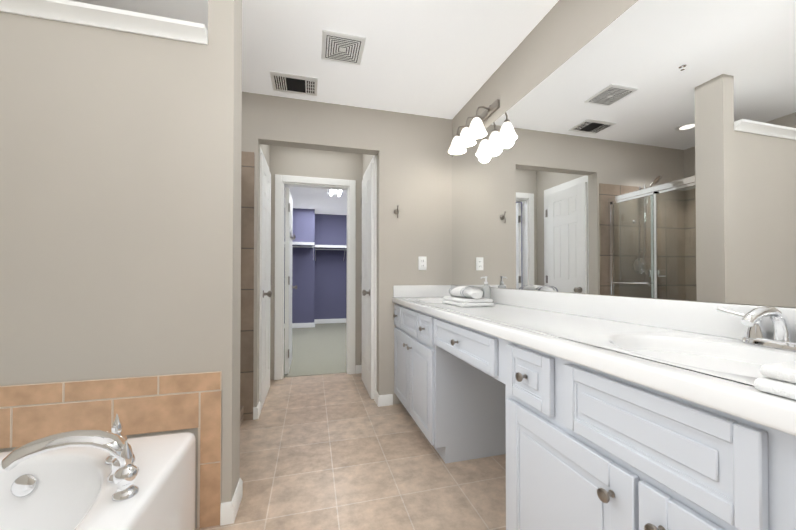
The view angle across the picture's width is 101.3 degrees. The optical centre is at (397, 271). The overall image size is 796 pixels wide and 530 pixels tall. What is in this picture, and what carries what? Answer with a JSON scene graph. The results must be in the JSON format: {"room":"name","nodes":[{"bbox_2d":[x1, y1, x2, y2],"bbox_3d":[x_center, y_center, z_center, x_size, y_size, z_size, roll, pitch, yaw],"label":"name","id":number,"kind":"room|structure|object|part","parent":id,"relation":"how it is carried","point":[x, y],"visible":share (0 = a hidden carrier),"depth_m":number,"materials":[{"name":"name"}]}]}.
{"room":"bathroom","nodes":[
{"label":"bathroom","id":0,"kind":"room"},
{"bbox_2d":[0,12,207,527],"bbox_3d":[-1.389,0.051,1.340,1.125,2.065,0.170,0,-1,-15],"label":"wall","id":1,"kind":"structure","parent":0,"point":[103,190],"depth_m":1.31,"materials":[{"name":"paint"}]},
{"bbox_2d":[0,0,207,44],"bbox_3d":[-1.388,-1.011,1.352,1.122,0.058,0.262,0,-1,-15],"label":"crown molding","id":2,"kind":"structure","parent":1,"relation":"attached to","point":[80,13],"depth_m":1.30,"materials":[{"name":"white wood"}]},
{"bbox_2d":[0,371,221,528],"bbox_3d":[-1.334,0.755,1.254,1.186,0.655,0.008,0,-1,-15],"label":"wall tiles","id":3,"kind":"structure","parent":1,"relation":"attached to","point":[137,405],"depth_m":1.32,"materials":[{"name":"beige tile"}]},
{"bbox_2d":[220,501,230,525],"bbox_3d":[-0.741,1.040,1.406,0.040,0.088,0.013,0,-1,-15],"label":"baseboard","id":4,"kind":"structure","parent":1,"relation":"attached to","point":[225,513],"depth_m":1.40,"materials":[{"name":"white wood"}]},
{"bbox_2d":[240,406,243,426],"bbox_3d":[-1.074,1.035,1.966,0.100,0.110,0.878,0,-1,-15],"label":"sill","id":5,"kind":"structure","parent":1,"relation":"attached to","point":[241,413],"depth_m":2.34,"materials":[{"name":"tile"}]},
{"bbox_2d":[206,0,241,502],"bbox_3d":[-0.795,-0.135,1.499,0.103,2.440,0.170,0,-1,-15],"label":"wall column","id":6,"kind":"structure","parent":0,"point":[223,250],"depth_m":1.42,"materials":[{"name":"paint"}]},
{"bbox_2d":[231,478,242,523],"bbox_3d":[-0.737,1.041,1.495,0.013,0.088,0.183,0,-1,-15],"label":"baseboard","id":7,"kind":"structure","parent":6,"relation":"attached to","point":[236,498],"depth_m":1.48,"materials":[{"name":"white wood"}]},
{"bbox_2d":[260,144,269,170],"bbox_3d":[-1.265,-0.119,2.937,0.100,2.440,0.830,0,-1,-15],"label":"wall","id":8,"kind":"structure","parent":0,"point":[265,150],"depth_m":3.17,"materials":[{"name":"paint"}]},
{"bbox_2d":[256,401,260,418],"bbox_3d":[-1.060,1.052,2.486,0.013,0.088,0.123,0,-1,-15],"label":"baseboard","id":9,"kind":"structure","parent":8,"relation":"attached to","point":[258,410],"depth_m":2.44,"materials":[{"name":"white wood"}]},
{"bbox_2d":[284,208,314,323],"bbox_3d":[-2.279,-0.077,6.853,1.020,2.440,0.500,0,-1,-15],"label":"wall","id":10,"kind":"structure","parent":0,"point":[303,274],"depth_m":6.68,"materials":[{"name":"paint"}]},
{"bbox_2d":[284,323,313,327],"bbox_3d":[-2.214,1.090,6.592,1.020,0.100,0.013,0,-1,-15],"label":"baseboard","id":11,"kind":"structure","parent":10,"relation":"attached to","point":[301,325],"depth_m":6.66,"materials":[{"name":"white wood"}]},
{"bbox_2d":[284,242,314,259],"bbox_3d":[-2.163,-0.417,6.416,1.010,0.319,0.413,0,-1,-15],"label":"wire closet shelf","id":12,"kind":"object","parent":10,"relation":"attached to","point":[293,243],"depth_m":6.33,"materials":[{"name":"white metal"}]},
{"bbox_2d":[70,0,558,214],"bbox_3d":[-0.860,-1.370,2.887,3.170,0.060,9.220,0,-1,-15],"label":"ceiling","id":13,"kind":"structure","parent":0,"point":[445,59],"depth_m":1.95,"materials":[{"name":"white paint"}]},
{"bbox_2d":[269,71,317,95],"bbox_3d":[-0.737,-1.340,2.334,0.315,0.011,0.230,0,-1,-15],"label":"ceiling vent","id":14,"kind":"object","parent":13,"relation":"in","point":[293,83],"visible":1,"depth_m":2.31,"materials":[{"name":"white plastic"}]},
{"bbox_2d":[327,189,343,196],"bbox_3d":[-0.878,-1.273,4.753,0.250,0.091,1.200,0,-1,-15],"label":"closet ceiling light","id":15,"kind":"object","parent":13,"relation":"attached to","point":[335,192],"visible":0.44,"depth_m":5.13,"materials":[{"name":"white glass"}]},
{"bbox_2d":[321,29,365,64],"bbox_3d":[-0.333,-1.343,1.966,0.246,0.012,0.250,0,-1,-15],"label":"ceiling vent","id":16,"kind":"object","parent":13,"relation":"in","point":[342,47],"visible":1,"depth_m":1.95,"materials":[{"name":"white plastic"}]},
{"bbox_2d":[284,323,346,376],"bbox_3d":[-1.254,1.156,5.465,2.500,0.064,3.980,0,-1,-15],"label":"floor","id":17,"kind":"structure","parent":0,"point":[318,349],"depth_m":4.64,"materials":[{"name":"beige carpet"}]},
{"bbox_2d":[270,145,361,379],"bbox_3d":[-0.873,-0.113,3.527,1.160,2.440,0.110,0,-1,-15],"label":"wall","id":18,"kind":"structure","parent":0,"point":[314,163],"depth_m":3.50,"materials":[{"name":"paint"}]},
{"bbox_2d":[285,187,297,373],"bbox_3d":[-1.242,0.094,3.819,0.107,2.008,0.696,0,-1,-15],"label":"closet door","id":19,"kind":"structure","parent":18,"relation":"in","point":[289,286],"depth_m":3.52,"materials":[{"name":"painted wood"},{"name":"brushed nickel"}]},
{"bbox_2d":[274,174,355,379],"bbox_3d":[-0.880,0.052,3.514,0.830,2.110,0.128,0,-1,-15],"label":"trim","id":20,"kind":"structure","parent":18,"relation":"attached to","point":[282,182],"depth_m":3.47,"materials":[{"name":"white wood"}]},
{"bbox_2d":[356,365,361,373],"bbox_3d":[-0.428,1.063,3.568,0.072,0.088,0.013,0,-1,-15],"label":"baseboard","id":21,"kind":"structure","parent":18,"relation":"attached to","point":[358,369],"depth_m":3.56,"materials":[{"name":"white wood"}]},
{"bbox_2d":[314,214,346,318],"bbox_3d":[-1.744,-0.072,7.330,2.300,2.440,0.150,0,-1,-15],"label":"wall","id":22,"kind":"structure","parent":0,"point":[330,281],"depth_m":7.32,"materials":[{"name":"paint"}]},
{"bbox_2d":[314,318,345,323],"bbox_3d":[-1.230,1.099,7.369,1.280,0.100,0.013,0,-1,-15],"label":"baseboard","id":23,"kind":"structure","parent":22,"relation":"attached to","point":[322,321],"depth_m":7.29,"materials":[{"name":"white wood"}]},
{"bbox_2d":[315,245,346,260],"bbox_3d":[-1.179,-0.409,7.193,1.270,0.319,0.413,0,-1,-15],"label":"wire closet shelf","id":24,"kind":"object","parent":22,"relation":"attached to","point":[324,246],"depth_m":6.96,"materials":[{"name":"white metal"}]},
{"bbox_2d":[241,92,451,406],"bbox_3d":[-0.869,-0.123,2.555,2.750,2.440,0.110,0,-1,-15],"label":"wall","id":25,"kind":"structure","parent":0,"point":[414,169],"depth_m":2.71,"materials":[{"name":"paint"}]},
{"bbox_2d":[240,151,254,420],"bbox_3d":[-1.629,0.099,2.290,1.145,1.990,0.010,0,-1,-15],"label":"shower wall tile","id":26,"kind":"structure","parent":25,"relation":"attached to","point":[247,288],"depth_m":2.42,"materials":[{"name":"brown tile"}]},
{"bbox_2d":[253,407,256,419],"bbox_3d":[-1.064,1.051,2.428,0.023,0.088,0.013,0,-1,-15],"label":"baseboard","id":27,"kind":"structure","parent":25,"relation":"attached to","point":[254,413],"depth_m":2.42,"materials":[{"name":"white wood"}]},
{"bbox_2d":[260,147,376,400],"bbox_3d":[-0.734,0.041,2.999,0.959,2.120,0.678,0,-1,-15],"label":"door frame","id":28,"kind":"structure","parent":25,"relation":"in","point":[374,160],"depth_m":2.80,"materials":[{"name":"white wood"}]},
{"bbox_2d":[259,153,271,409],"bbox_3d":[-1.141,0.076,2.878,0.107,2.032,0.596,0,-1,-15],"label":"door","id":29,"kind":"structure","parent":28,"relation":"attached to","point":[265,279],"depth_m":2.74,"materials":[{"name":"wood"},{"name":"paint"},{"name":"brushed nickel"}]},
{"bbox_2d":[361,163,373,398],"bbox_3d":[-0.320,0.078,3.095,0.107,2.032,0.596,0,-1,-15],"label":"door","id":30,"kind":"structure","parent":28,"relation":"attached to","point":[367,283],"depth_m":2.96,"materials":[{"name":"paint"},{"name":"brushed nickel"}]},
{"bbox_2d":[379,394,392,406],"bbox_3d":[-0.098,1.054,2.683,0.112,0.088,0.013,0,-1,-15],"label":"baseboard","id":31,"kind":"structure","parent":25,"relation":"attached to","point":[386,400],"depth_m":2.68,"materials":[{"name":"white wood"}]},
{"bbox_2d":[394,205,398,217],"bbox_3d":[-0.006,-0.497,2.698,0.048,0.106,0.060,0,-1,-15],"label":"hook","id":32,"kind":"object","parent":25,"relation":"attached to","point":[396,211],"visible":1,"depth_m":2.69,"materials":[{"name":"silver metal"}]},
{"bbox_2d":[418,256,426,269],"bbox_3d":[0.209,-0.074,2.777,0.072,0.116,0.008,0,-1,-15],"label":"electrical outlet","id":33,"kind":"object","parent":25,"relation":"attached to","point":[422,262],"visible":1,"depth_m":2.77,"materials":[{"name":"white plastic"}]},
{"bbox_2d":[393,285,451,296],"bbox_3d":[0.209,0.162,2.768,0.511,0.098,0.020,0,-1,-15],"label":"backsplash","id":34,"kind":"structure","parent":25,"relation":"attached to","point":[398,290],"depth_m":2.76,"materials":[{"name":"white stone"}]},
{"bbox_2d":[195,373,505,529],"bbox_3d":[-0.424,1.109,0.917,3.020,0.060,5.240,0,-1,-15],"label":"floor","id":35,"kind":"structure","parent":0,"point":[340,451],"depth_m":1.78,"materials":[{"name":"tile"}]},
{"bbox_2d":[0,432,195,529],"bbox_3d":[-1.180,0.863,0.507,1.103,0.422,1.508,0,-1,-15],"label":"tub","id":36,"kind":"object","parent":35,"relation":"on","point":[70,488],"visible":0.92,"depth_m":1.14,"materials":[{"name":"white ceramic"}]},
{"bbox_2d":[1,414,138,501],"bbox_3d":[-0.975,0.574,1.036,0.357,0.165,0.292,0,-1,-15],"label":"tub faucet","id":37,"kind":"object","parent":36,"relation":"on","point":[120,458],"visible":1,"depth_m":0.97,"materials":[{"name":"silver metal"}]},
{"bbox_2d":[392,301,795,529],"bbox_3d":[0.535,0.662,1.515,0.560,0.847,2.598,0,-1,-15],"label":"bathroom vanity","id":38,"kind":"object","parent":35,"relation":"on","point":[591,412],"depth_m":0.82,"materials":[{"name":"grey paint"}]},
{"bbox_3d":[-0.014,0.351,2.601,0.052,0.168,0.200,0,-1,-15],"label":"drawer","id":39,"kind":"part","parent":38,"relation":"part of","materials":[{"name":"grey paint"}]},
{"bbox_3d":[0.015,0.723,2.485,0.052,0.535,0.430,0,-1,-15],"label":"door","id":40,"kind":"part","parent":38,"relation":"part of","materials":[{"name":"grey paint"}]},
{"bbox_3d":[0.082,0.348,2.303,0.018,0.168,0.395,0,-1,-15],"label":"drawer","id":41,"kind":"part","parent":38,"relation":"part of","materials":[{"name":"grey paint"}]},
{"bbox_3d":[0.128,0.719,2.060,0.052,0.535,0.430,0,-1,-15],"label":"door","id":42,"kind":"part","parent":38,"relation":"part of","materials":[{"name":"grey paint"}]},
{"bbox_3d":[0.152,0.344,1.975,0.052,0.168,0.245,0,-1,-15],"label":"drawer","id":43,"kind":"part","parent":38,"relation":"part of","materials":[{"name":"grey paint"}]},
{"bbox_3d":[0.272,0.325,1.521,0.052,0.140,0.627,0,-1,-15],"label":"drawer","id":44,"kind":"part","parent":38,"relation":"part of","materials":[{"name":"grey paint"}]},
{"bbox_3d":[0.400,0.334,1.037,0.052,0.168,0.215,0,-1,-15],"label":"drawer","id":45,"kind":"part","parent":38,"relation":"part of","materials":[{"name":"grey paint"}]},
{"bbox_3d":[0.431,0.706,0.912,0.052,0.535,0.465,0,-1,-15],"label":"door","id":46,"kind":"part","parent":38,"relation":"part of","materials":[{"name":"grey paint"}]},
{"bbox_2d":[392,297,795,424],"bbox_3d":[0.545,0.218,1.513,0.543,0.042,2.618,0,-1,-15],"label":"countertop","id":47,"kind":"structure","parent":38,"relation":"on","point":[570,334],"depth_m":0.90,"materials":[{"name":"white stone"}]},
{"bbox_2d":[442,296,493,306],"bbox_3d":[0.425,0.180,2.020,0.210,0.043,0.300,0,-1,-15],"label":"towel","id":48,"kind":"object","parent":47,"relation":"on","point":[463,301],"visible":0.9,"depth_m":1.89,"materials":[{"name":"white fabric"}]},
{"bbox_2d":[449,285,484,298],"bbox_3d":[0.423,0.122,2.020,0.154,0.073,0.280,0,-1,-15],"label":"rolled towel","id":49,"kind":"object","parent":48,"relation":"on","point":[472,292],"visible":1,"depth_m":1.94,"materials":[{"name":"white fabric"}]},
{"bbox_2d":[480,276,490,298],"bbox_3d":[0.580,0.116,2.171,0.072,0.175,0.058,0,-1,-15],"label":"soap bottle","id":50,"kind":"object","parent":47,"relation":"on","point":[486,288],"visible":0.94,"depth_m":2.15,"materials":[{"name":"white plastic"}]},
{"bbox_2d":[716,306,795,350],"bbox_3d":[0.903,0.136,0.797,0.162,0.105,0.256,0,-1,-15],"label":"faucet","id":51,"kind":"object","parent":47,"relation":"on","point":[753,320],"visible":0.94,"depth_m":0.80,"materials":[{"name":"silver metal"}]},
{"bbox_2d":[754,361,795,399],"bbox_3d":[0.699,0.163,0.397,0.220,0.043,0.300,0,-1,-15],"label":"towel","id":52,"kind":"object","parent":47,"relation":"on","point":[778,379],"visible":1,"depth_m":0.49,"materials":[{"name":"white fabric"}]},
{"bbox_3d":[0.508,0.330,0.692,0.018,0.168,0.403,0,-1,-15],"label":"drawer","id":53,"kind":"part","parent":38,"relation":"part of","materials":[{"name":"grey paint"}]},
{"bbox_3d":[0.554,0.701,0.451,0.052,0.535,0.470,0,-1,-15],"label":"door","id":54,"kind":"part","parent":38,"relation":"part of","materials":[{"name":"grey paint"}]},
{"bbox_2d":[362,154,373,179],"bbox_3d":[-0.240,-0.117,3.208,0.100,2.440,0.830,0,-1,-15],"label":"wall","id":55,"kind":"structure","parent":0,"point":[366,159],"depth_m":3.39,"materials":[{"name":"paint"}]},
{"bbox_2d":[375,391,379,406],"bbox_3d":[-0.173,1.054,2.720,0.013,0.088,0.123,0,-1,-15],"label":"baseboard","id":56,"kind":"structure","parent":55,"relation":"attached to","point":[377,398],"depth_m":2.68,"materials":[{"name":"white wood"}]},
{"bbox_2d":[452,0,794,307],"bbox_3d":[1.061,-0.142,0.868,0.120,2.440,4.360,0,-1,-15],"label":"wall","id":57,"kind":"structure","parent":0,"point":[560,33],"depth_m":1.73,"materials":[{"name":"paint"}]},
{"bbox_2d":[448,99,498,154],"bbox_3d":[0.513,-1.023,2.341,0.190,0.211,0.480,0,-1,-15],"label":"sconce","id":58,"kind":"object","parent":57,"relation":"attached to","point":[471,133],"visible":1,"depth_m":2.27,"materials":[{"name":"white glass"}]},
{"bbox_2d":[452,0,795,307],"bbox_3d":[0.805,-0.458,1.593,0.004,1.112,2.606,0,-1,-15],"label":"mirror","id":59,"kind":"object","parent":57,"relation":"attached to","point":[643,148],"visible":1,"depth_m":1.17,"materials":[{"name":"clear glass"}]},
{"bbox_2d":[452,285,795,340],"bbox_3d":[0.798,0.149,1.580,0.020,0.098,2.618,0,-1,-15],"label":"backsplash","id":60,"kind":"structure","parent":57,"relation":"attached to","point":[697,317],"depth_m":1.17,"materials":[{"name":"white stone"}]}
]}

